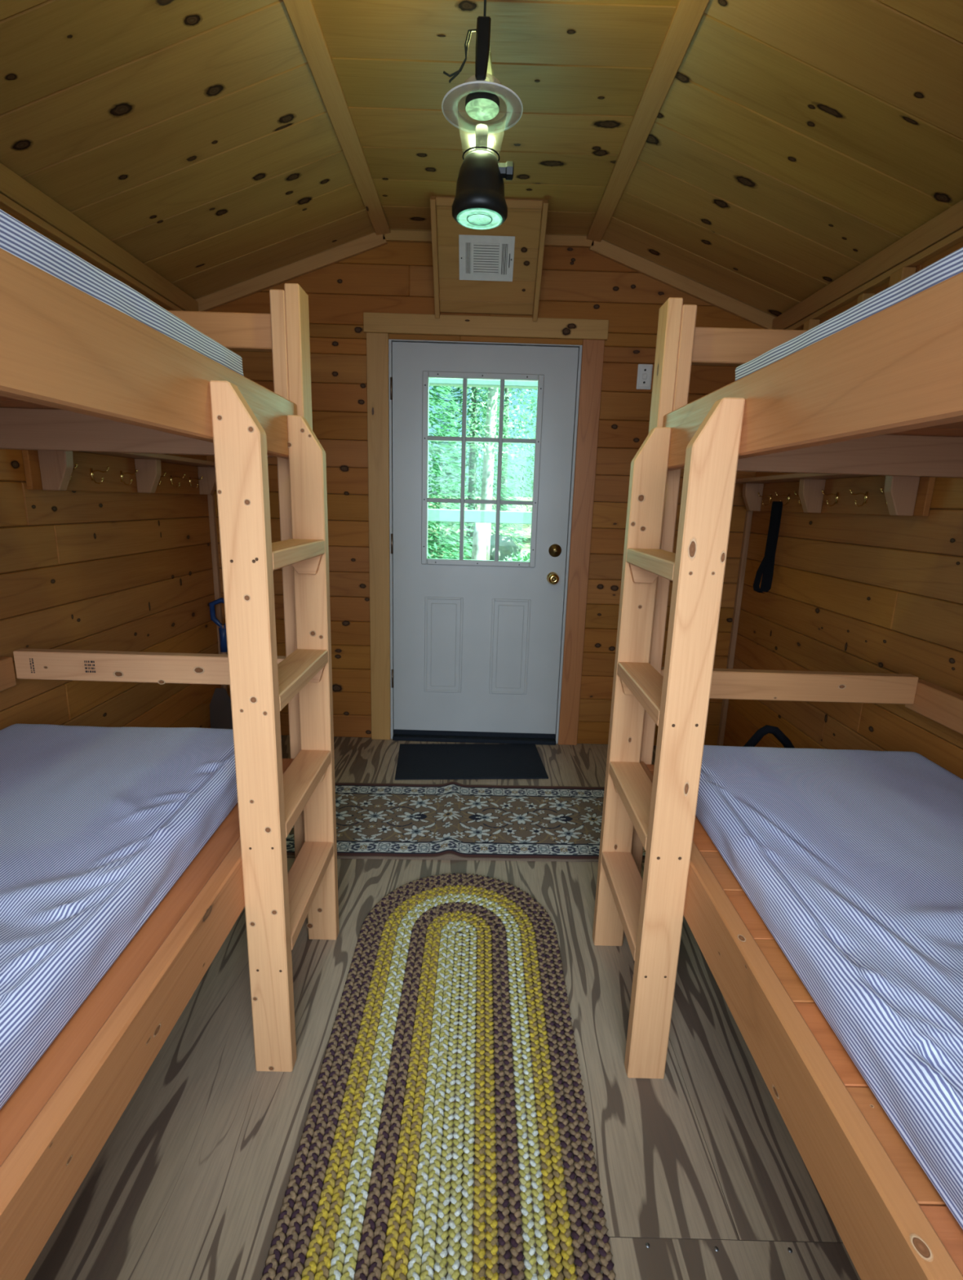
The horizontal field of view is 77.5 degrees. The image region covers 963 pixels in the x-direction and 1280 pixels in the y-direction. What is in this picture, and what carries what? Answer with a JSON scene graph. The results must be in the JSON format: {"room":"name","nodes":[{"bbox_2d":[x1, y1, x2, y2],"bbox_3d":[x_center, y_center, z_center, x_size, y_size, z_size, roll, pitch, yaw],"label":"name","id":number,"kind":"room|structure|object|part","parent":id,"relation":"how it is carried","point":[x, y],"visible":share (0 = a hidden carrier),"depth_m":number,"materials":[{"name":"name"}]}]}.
{"room":"dormitory","nodes":[
{"label":"dormitory","id":0,"kind":"room"},
{"bbox_2d":[0,206,221,730],"bbox_3d":[-1.428,-0.146,1.368,0.034,2.218,3.625,2,13,0],"label":"wall","id":1,"kind":"structure","parent":0,"point":[85,571],"depth_m":2.24,"materials":[{"name":"brown wood"}]},
{"bbox_2d":[0,193,183,311],"bbox_3d":[-1.368,-1.119,1.134,0.030,0.022,3.605,2,13,0],"label":"trim","id":2,"kind":"structure","parent":1,"relation":"attached to","point":[6,203],"depth_m":2.02,"materials":[{"name":"brown wood"}]},
{"bbox_2d":[0,162,198,311],"bbox_3d":[-1.371,-1.178,1.121,0.020,0.077,3.605,2,13,0],"label":"trim","id":3,"kind":"structure","parent":1,"relation":"attached to","point":[12,186],"depth_m":2.06,"materials":[{"name":"brown wood"}]},
{"bbox_2d":[22,449,216,494],"bbox_3d":[-1.326,-0.670,2.420,0.150,0.151,1.230,2,13,0],"label":"shelf","id":4,"kind":"object","parent":1,"relation":"attached to","point":[50,470],"visible":0.98,"depth_m":2.26,"materials":[{"name":"brown wood"}]},
{"bbox_2d":[0,0,374,299],"bbox_3d":[-0.941,-1.391,1.108,0.986,0.385,3.969,2,13,0],"label":"ceiling","id":5,"kind":"structure","parent":0,"point":[198,138],"depth_m":1.80,"materials":[{"name":"brown wood"}]},
{"bbox_2d":[24,735,861,1279],"bbox_3d":[-0.047,0.983,1.700,2.796,0.051,3.775,2,13,0],"label":"floor","id":6,"kind":"structure","parent":0,"point":[702,1175],"depth_m":1.30,"materials":[{"name":"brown wood"}]},
{"bbox_2d":[0,248,312,1279],"bbox_3d":[-0.954,0.207,0.741,0.931,1.838,2.164,2,13,0],"label":"bunk bed","id":7,"kind":"object","parent":6,"relation":"on","point":[78,372],"visible":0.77,"depth_m":0.94,"materials":[{"name":"brown wood"}]},
{"bbox_2d":[0,723,237,1109],"bbox_3d":[-0.985,0.507,0.814,0.784,0.112,1.955,2,13,0],"label":"mattress","id":8,"kind":"object","parent":7,"relation":"on","point":[99,824],"visible":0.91,"depth_m":1.16,"materials":[{"name":"fabric"}]},
{"bbox_2d":[0,208,244,376],"bbox_3d":[-0.973,-0.426,0.523,0.841,0.099,1.805,2,13,0],"label":"mattress","id":9,"kind":"object","parent":7,"relation":"on","point":[17,238],"visible":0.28,"depth_m":0.87,"materials":[{"name":"fabric"}]},
{"bbox_3d":[-0.534,0.629,0.838,0.039,0.123,1.989,2,13,0],"label":"rail","id":10,"kind":"part","parent":7,"relation":"part of","materials":[{"name":"brown wood"}]},
{"bbox_3d":[-0.506,-0.329,0.618,0.038,0.140,1.989,2,13,0],"label":"rail","id":11,"kind":"part","parent":7,"relation":"part of","materials":[{"name":"brown wood"}]},
{"bbox_2d":[209,380,339,1071],"bbox_3d":[-0.466,0.223,1.465,0.091,1.512,0.474,2,13,0],"label":"ladder","id":12,"kind":"object","parent":7,"relation":"attached to","point":[278,903],"visible":1,"depth_m":1.32,"materials":[{"name":"brown wood"}]},
{"bbox_3d":[-0.464,0.272,1.253,0.086,1.512,0.039,2,13,0],"label":"rail","id":13,"kind":"part","parent":12,"relation":"part of","materials":[{"name":"brown wood"}]},
{"bbox_3d":[-0.466,0.174,1.677,0.091,1.512,0.039,2,13,0],"label":"rail","id":14,"kind":"part","parent":12,"relation":"part of","materials":[{"name":"brown wood"}]},
{"bbox_3d":[-0.543,-0.006,1.758,0.038,1.823,0.086,2,13,0],"label":"post","id":15,"kind":"part","parent":7,"relation":"part of","materials":[{"name":"brown wood"}]},
{"bbox_3d":[-0.505,-0.012,1.756,0.038,1.838,0.086,2,13,0],"label":"post","id":16,"kind":"part","parent":7,"relation":"part of","materials":[{"name":"brown wood"}]},
{"bbox_2d":[208,597,232,728],"bbox_3d":[-1.348,0.177,3.129,0.140,0.801,0.084,2,13,0],"label":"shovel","id":17,"kind":"object","parent":6,"relation":"on","point":[220,709],"visible":0.59,"depth_m":3.13,"materials":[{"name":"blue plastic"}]},
{"bbox_3d":[-1.364,0.414,3.154,0.123,0.327,0.026,2,13,0],"label":"blade","id":18,"kind":"part","parent":17,"relation":"part of","materials":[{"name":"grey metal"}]},
{"bbox_2d":[260,872,615,1279],"bbox_3d":[-0.071,1.051,1.253,0.614,0.014,1.865,2,13,0],"label":"braided rug","id":19,"kind":"object","parent":6,"relation":"on","point":[409,935],"visible":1,"depth_m":1.30,"materials":[{"name":"multicoloured fabric"}]},
{"bbox_2d":[285,781,645,862],"bbox_3d":[-0.042,0.750,2.550,1.615,0.023,0.645,2,13,0],"label":"runner rug","id":20,"kind":"object","parent":6,"relation":"on","point":[452,820],"visible":0.72,"depth_m":2.51,"materials":[{"name":"fabric"}]},
{"bbox_2d":[395,743,548,779],"bbox_3d":[-0.059,0.627,3.124,0.750,0.007,0.425,1,13,-4],"label":"doormat","id":21,"kind":"object","parent":6,"relation":"on","point":[415,761],"visible":1,"depth_m":3.10,"materials":[{"name":"black rubber"}]},
{"bbox_2d":[743,724,794,747],"bbox_3d":[0.940,0.584,2.066,0.497,0.617,0.258,2,13,0],"label":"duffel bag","id":22,"kind":"object","parent":6,"relation":"on","point":[760,733],"visible":0.11,"depth_m":2.00,"materials":[{"name":"black fabric"}]},
{"bbox_2d":[631,271,962,1279],"bbox_3d":[0.910,0.264,0.750,0.932,1.833,2.164,2,13,0],"label":"bunk bed","id":23,"kind":"object","parent":6,"relation":"on","point":[882,394],"visible":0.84,"depth_m":0.91,"materials":[{"name":"brown wood"}]},
{"bbox_3d":[0.503,0.027,1.762,0.037,1.818,0.087,2,13,0],"label":"post","id":24,"kind":"part","parent":23,"relation":"part of","materials":[{"name":"brown wood"}]},
{"bbox_3d":[0.465,0.018,1.760,0.038,1.833,0.086,2,13,0],"label":"post","id":25,"kind":"part","parent":23,"relation":"part of","materials":[{"name":"brown wood"}]},
{"bbox_2d":[592,397,745,1078],"bbox_3d":[0.410,0.247,1.475,0.087,1.511,0.473,2,13,0],"label":"ladder","id":26,"kind":"object","parent":23,"relation":"attached to","point":[650,910],"visible":1,"depth_m":1.32,"materials":[{"name":"brown wood"}]},
{"bbox_3d":[0.411,0.199,1.687,0.087,1.511,0.039,2,13,0],"label":"rail","id":27,"kind":"part","parent":26,"relation":"part of","materials":[{"name":"brown wood"}]},
{"bbox_3d":[0.472,0.649,0.840,0.057,0.136,1.989,2,13,0],"label":"rail","id":28,"kind":"part","parent":23,"relation":"part of","materials":[{"name":"brown wood"}]},
{"bbox_3d":[0.492,-0.300,0.622,0.038,0.140,1.989,2,13,0],"label":"rail","id":29,"kind":"part","parent":23,"relation":"part of","materials":[{"name":"brown wood"}]},
{"bbox_2d":[695,745,962,1230],"bbox_3d":[0.893,0.555,0.814,0.766,0.100,1.942,2,13,0],"label":"mattress","id":30,"kind":"object","parent":23,"relation":"on","point":[851,860],"visible":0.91,"depth_m":1.08,"materials":[{"name":"fabric"}]},
{"bbox_2d":[735,247,962,381],"bbox_3d":[0.967,-0.353,0.483,0.842,0.088,1.705,2,13,0],"label":"mattress","id":31,"kind":"object","parent":23,"relation":"on","point":[952,264],"visible":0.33,"depth_m":0.85,"materials":[{"name":"fabric"}]},
{"bbox_2d":[206,241,764,745],"bbox_3d":[-0.005,-0.672,3.119,2.864,2.544,0.034,2,13,0],"label":"wall","id":32,"kind":"structure","parent":0,"point":[393,277],"depth_m":3.00,"materials":[{"name":"brown wood"}]},
{"bbox_2d":[207,494,222,688],"bbox_3d":[-1.408,-0.106,3.223,0.026,1.312,0.026,2,13,0],"label":"trim","id":33,"kind":"structure","parent":32,"relation":"attached to","point":[211,507],"depth_m":3.14,"materials":[{"name":"brown wood"}]},
{"bbox_2d":[195,231,386,311],"bbox_3d":[-0.909,-1.747,2.849,0.923,0.378,0.020,2,13,0],"label":"trim","id":34,"kind":"structure","parent":32,"relation":"attached to","point":[372,241],"depth_m":2.84,"materials":[{"name":"brown wood"}]},
{"bbox_2d":[366,332,391,739],"bbox_3d":[-0.535,-0.464,3.142,0.106,2.098,0.020,2,13,0],"label":"trim","id":35,"kind":"structure","parent":32,"relation":"attached to","point":[377,344],"depth_m":3.11,"materials":[{"name":"brown wood"}]},
{"bbox_2d":[382,229,431,243],"bbox_3d":[-0.336,-1.894,2.814,0.253,0.044,0.020,2,13,0],"label":"trim","id":36,"kind":"structure","parent":32,"relation":"attached to","point":[396,235],"depth_m":2.81,"materials":[{"name":"brown wood"}]},
{"bbox_2d":[430,195,439,318],"bbox_3d":[-0.205,-1.691,2.677,0.022,0.384,0.361,2,13,0],"label":"trim","id":37,"kind":"structure","parent":32,"relation":"attached to","point":[433,198],"depth_m":2.64,"materials":[{"name":"brown wood"}]},
{"bbox_2d":[392,733,555,745],"bbox_3d":[-0.040,0.550,3.430,0.916,0.022,0.150,2,13,0],"label":"threshold","id":38,"kind":"object","parent":32,"relation":"attached to","point":[396,737],"depth_m":3.36,"materials":[{"name":"black rubber"}]},
{"bbox_2d":[390,342,578,738],"bbox_3d":[-0.016,-0.447,3.147,0.923,2.040,0.116,2,13,0],"label":"door","id":39,"kind":"structure","parent":32,"relation":"in","point":[477,643],"depth_m":3.19,"materials":[{"name":"white paint"}]},
{"bbox_3d":[-0.207,0.030,3.269,0.206,0.534,0.006,2,13,0],"label":"raised panel","id":40,"kind":"part","parent":39,"relation":"part of","materials":[{"name":"white paint"}]},
{"bbox_3d":[-0.004,-0.854,3.061,0.601,0.950,0.013,2,13,0],"label":"lite frame","id":41,"kind":"part","parent":39,"relation":"part of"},
{"bbox_3d":[0.153,0.041,3.271,0.208,0.534,0.006,2,13,0],"label":"raised panel","id":42,"kind":"part","parent":39,"relation":"part of","materials":[{"name":"white paint"}]},
{"bbox_3d":[0.378,-0.323,3.153,0.062,0.062,0.067,2,13,0],"label":"knob","id":43,"kind":"part","parent":39,"relation":"part of","materials":[{"name":"gold metal"}]},
{"bbox_2d":[388,339,582,743],"bbox_3d":[-0.010,-0.453,3.213,0.944,2.075,0.124,2,13,0],"label":"trim","id":44,"kind":"structure","parent":32,"relation":"attached to","point":[390,341],"depth_m":3.08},
{"bbox_2d":[363,312,608,340],"bbox_3d":[0.022,-1.514,2.897,1.180,0.087,0.025,2,13,0],"label":"trim","id":45,"kind":"structure","parent":32,"relation":"attached to","point":[373,322],"depth_m":2.89,"materials":[{"name":"brown wood"}]},
{"bbox_2d":[458,234,515,281],"bbox_3d":[0.022,-1.699,2.673,0.244,0.136,0.126,2,13,0],"label":"air vent","id":46,"kind":"object","parent":32,"relation":"attached to","point":[482,257],"visible":1,"depth_m":2.67,"materials":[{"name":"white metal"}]},
{"bbox_2d":[435,195,542,315],"bbox_3d":[0.028,-1.703,2.683,0.444,0.354,0.330,2,13,0],"label":"panel","id":47,"kind":"object","parent":32,"relation":"attached to","point":[517,296],"depth_m":2.72,"materials":[{"name":"brown wood"}]},
{"bbox_2d":[532,200,548,321],"bbox_3d":[0.261,-1.678,2.679,0.022,0.384,0.361,2,13,0],"label":"trim","id":48,"kind":"structure","parent":32,"relation":"attached to","point":[545,202],"depth_m":2.64,"materials":[{"name":"brown wood"}]},
{"bbox_2d":[544,234,594,248],"bbox_3d":[0.401,-1.873,2.817,0.253,0.044,0.020,2,13,0],"label":"trim","id":49,"kind":"structure","parent":32,"relation":"attached to","point":[562,241],"depth_m":2.81,"materials":[{"name":"brown wood"}]},
{"bbox_2d":[558,339,604,745],"bbox_3d":[0.514,-0.434,3.146,0.105,2.098,0.020,2,13,0],"label":"trim","id":50,"kind":"structure","parent":32,"relation":"attached to","point":[593,350],"depth_m":3.11,"materials":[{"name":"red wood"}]},
{"bbox_2d":[636,364,653,389],"bbox_3d":[0.803,-1.295,2.950,0.072,0.116,0.016,2,13,0],"label":"wall switch","id":51,"kind":"object","parent":32,"relation":"attached to","point":[644,371],"visible":1,"depth_m":2.95,"materials":[{"name":"white plastic"}]},
{"bbox_2d":[589,239,775,328],"bbox_3d":[0.963,-1.694,2.856,0.919,0.377,0.020,2,13,0],"label":"trim","id":52,"kind":"structure","parent":32,"relation":"attached to","point":[606,249],"depth_m":2.85,"materials":[{"name":"brown wood"}]},
{"bbox_2d":[716,511,753,746],"bbox_3d":[1.361,-0.026,3.235,0.026,1.312,0.026,2,13,0],"label":"trim","id":53,"kind":"structure","parent":32,"relation":"attached to","point":[748,516],"depth_m":3.19,"materials":[{"name":"brown wood"}]},
{"bbox_2d":[312,0,679,235],"bbox_3d":[0.030,-1.525,1.075,1.030,0.036,3.969,2,13,0],"label":"ceiling","id":54,"kind":"structure","parent":0,"point":[580,71],"depth_m":1.82,"materials":[{"name":"brown wood"}]},
{"bbox_2d":[282,0,391,235],"bbox_3d":[-0.464,-1.506,1.054,0.070,0.031,3.625,2,13,0],"label":"trim","id":55,"kind":"structure","parent":54,"relation":"attached to","point":[303,15],"depth_m":1.86,"materials":[{"name":"brown wood"}]},
{"bbox_2d":[441,0,523,229],"bbox_3d":[0.005,-1.189,1.164,0.162,0.661,0.162,2,13,0],"label":"ceiling lamp","id":56,"kind":"object","parent":54,"relation":"hanging from","point":[479,202],"visible":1,"depth_m":1.19,"materials":[{"name":"black plastic"}]},
{"bbox_2d":[465,80,499,111],"bbox_3d":[0.002,-1.077,1.189,0.068,0.041,0.068,2,13,0],"label":"socket","id":57,"kind":"object","parent":56,"relation":"attached to","point":[483,97],"depth_m":1.17,"materials":[{"name":"black plastic"}]},
{"bbox_3d":[0.008,-1.126,1.175,0.038,0.098,0.098,2,13,0],"label":"handle","id":58,"kind":"part","parent":56,"relation":"part of","materials":[{"name":"black plastic"}]},
{"bbox_3d":[0.010,-1.337,1.130,0.012,0.357,0.012,2,13,0],"label":"cord","id":59,"kind":"part","parent":56,"relation":"part of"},
{"bbox_3d":[0.047,-0.945,1.207,0.034,0.032,0.032,2,13,0],"label":"knob","id":60,"kind":"part","parent":56,"relation":"part of","materials":[{"name":"black plastic"}]},
{"bbox_2d":[435,196,542,208],"bbox_3d":[0.032,-1.816,2.493,0.444,0.027,0.026,2,13,0],"label":"trim","id":61,"kind":"structure","parent":54,"relation":"attached to","point":[440,201],"depth_m":2.49,"materials":[{"name":"brown wood"}]},
{"bbox_2d":[586,0,709,242],"bbox_3d":[0.521,-1.477,1.058,0.070,0.031,3.625,2,13,0],"label":"ceiling beam","id":62,"kind":"structure","parent":54,"relation":"attached to","point":[687,15],"depth_m":1.83,"materials":[{"name":"brown wood"}]},
{"bbox_2d":[602,0,962,317],"bbox_3d":[0.988,-1.336,1.116,0.982,0.383,3.969,2,13,0],"label":"ceiling","id":63,"kind":"structure","parent":0,"point":[791,144],"depth_m":1.79,"materials":[{"name":"brown wood"}]},
{"bbox_2d":[723,240,962,779],"bbox_3d":[1.398,-0.065,1.379,0.034,2.220,3.625,2,13,0],"label":"wall","id":64,"kind":"structure","parent":0,"point":[848,593],"depth_m":2.20,"materials":[{"name":"brown wood"}]},
{"bbox_2d":[803,319,820,330],"bbox_3d":[1.390,-1.281,2.539,0.044,0.130,0.050,2,13,0],"label":"wall block","id":65,"kind":"object","parent":64,"relation":"attached to","point":[808,325],"visible":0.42,"depth_m":2.51,"materials":[{"name":"brown wood"}]},
{"bbox_2d":[735,473,935,516],"bbox_3d":[1.318,-0.594,2.431,0.150,0.151,1.230,2,13,0],"label":"shelf","id":66,"kind":"object","parent":64,"relation":"attached to","point":[821,493],"visible":0.98,"depth_m":2.27,"materials":[{"name":"brown wood"}]},
{"bbox_2d":[753,501,783,593],"bbox_3d":[1.305,-0.420,2.737,0.077,0.414,0.015,10,15,31],"label":"strap","id":67,"kind":"object","parent":66,"relation":"hanging from","point":[766,566],"visible":1,"depth_m":2.73,"materials":[{"name":"black fabric"}]},
{"bbox_2d":[857,293,875,304],"bbox_3d":[1.389,-1.181,2.180,0.044,0.135,0.035,2,13,0],"label":"wall block","id":68,"kind":"object","parent":64,"relation":"attached to","point":[864,296],"visible":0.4,"depth_m":2.15,"materials":[{"name":"brown wood"}]},
{"bbox_2d":[772,200,962,329],"bbox_3d":[1.404,-1.099,1.132,0.020,0.077,3.605,2,13,0],"label":"trim","id":69,"kind":"structure","parent":64,"relation":"attached to","point":[949,221],"depth_m":2.10,"materials":[{"name":"brown wood"}]},
{"bbox_2d":[786,228,962,329],"bbox_3d":[1.397,-1.041,1.145,0.030,0.022,3.605,2,13,0],"label":"trim","id":70,"kind":"structure","parent":64,"relation":"attached to","point":[957,237],"depth_m":2.07,"materials":[{"name":"brown wood"}]},
{"bbox_2d":[888,266,916,287],"bbox_3d":[1.388,-1.136,1.996,0.044,0.170,0.065,2,13,0],"label":"wall block","id":71,"kind":"object","parent":64,"relation":"attached to","point":[904,273],"visible":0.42,"depth_m":1.96,"materials":[{"name":"brown wood"}]},
{"label":"outside","id":72,"kind":"structure","parent":0,"visible":0},
{"bbox_2d":[427,495,533,560],"bbox_3d":[0.022,-3.127,16.622,24.000,1.996,26.000,2,13,0],"label":"ground","id":73,"kind":"structure","parent":72,"point":[528,531],"depth_m":16.22,"materials":[{"name":"plant"}]},
{"bbox_2d":[427,386,475,559],"bbox_3d":[-0.940,-3.301,8.072,2.129,5.536,2.125,2,13,0],"label":"spruce tree","id":74,"kind":"object","parent":73,"relation":"on","point":[435,397],"visible":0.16,"depth_m":8.17,"materials":[{"name":"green plant"}]},
{"bbox_2d":[427,386,528,555],"bbox_3d":[-0.165,-4.557,12.818,2.871,5.854,2.867,2,13,0],"label":"spruce tree","id":75,"kind":"object","parent":73,"relation":"on","point":[473,479],"visible":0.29,"depth_m":12.88,"materials":[{"name":"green plant"}]},
{"bbox_2d":[471,522,486,559],"bbox_3d":[-0.036,-0.868,7.598,0.260,1.236,0.260,2,13,0],"label":"tree stump","id":76,"kind":"object","parent":73,"relation":"on","point":[478,548],"visible":0.42,"depth_m":7.45,"materials":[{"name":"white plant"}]},
{"bbox_2d":[427,377,537,524],"bbox_3d":[-0.001,-0.628,4.591,3.200,2.700,0.090,2,13,0],"label":"porch railing","id":77,"kind":"object","parent":73,"relation":"on","point":[433,514],"visible":0.03,"depth_m":4.47,"materials":[{"name":"paint"}]},
{"bbox_3d":[0.008,-0.930,4.521,3.200,0.091,0.090,2,13,0],"label":"rail","id":78,"kind":"part","parent":77,"relation":"part of","materials":[{"name":"paint"}]},
{"bbox_2d":[446,386,537,531],"bbox_3d":[0.698,-6.642,17.400,4.172,7.448,4.173,2,13,0],"label":"spruce tree","id":79,"kind":"object","parent":73,"relation":"on","point":[506,390],"visible":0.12,"depth_m":17.50,"materials":[{"name":"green plant"}]},
{"bbox_2d":[451,386,533,559],"bbox_3d":[0.253,-5.133,9.795,1.496,8.065,1.489,2,13,0],"label":"birch tree","id":80,"kind":"object","parent":73,"relation":"on","point":[491,424],"visible":0.13,"depth_m":10.15,"materials":[{"name":"green plant"}]},
{"bbox_2d":[489,533,521,560],"bbox_3d":[0.328,-1.693,11.674,0.896,0.747,0.791,2,13,0],"label":"boulder","id":81,"kind":"object","parent":73,"relation":"on","point":[507,546],"visible":0.34,"depth_m":11.38,"materials":[{"name":"grey stone"}]},
{"bbox_2d":[503,545,530,561],"bbox_3d":[0.717,-1.141,9.373,0.987,0.691,0.850,2,13,0],"label":"shrub","id":82,"kind":"object","parent":73,"relation":"on","point":[526,557],"visible":0.08,"depth_m":9.30,"materials":[{"name":"green plant"}]},
{"bbox_2d":[524,389,537,492],"bbox_3d":[1.916,-6.240,13.544,1.816,8.030,1.886,2,13,0],"label":"birch tree","id":83,"kind":"object","parent":73,"relation":"on","point":[530,393],"visible":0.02,"depth_m":13.95,"materials":[{"name":"green plant"}]}
]}

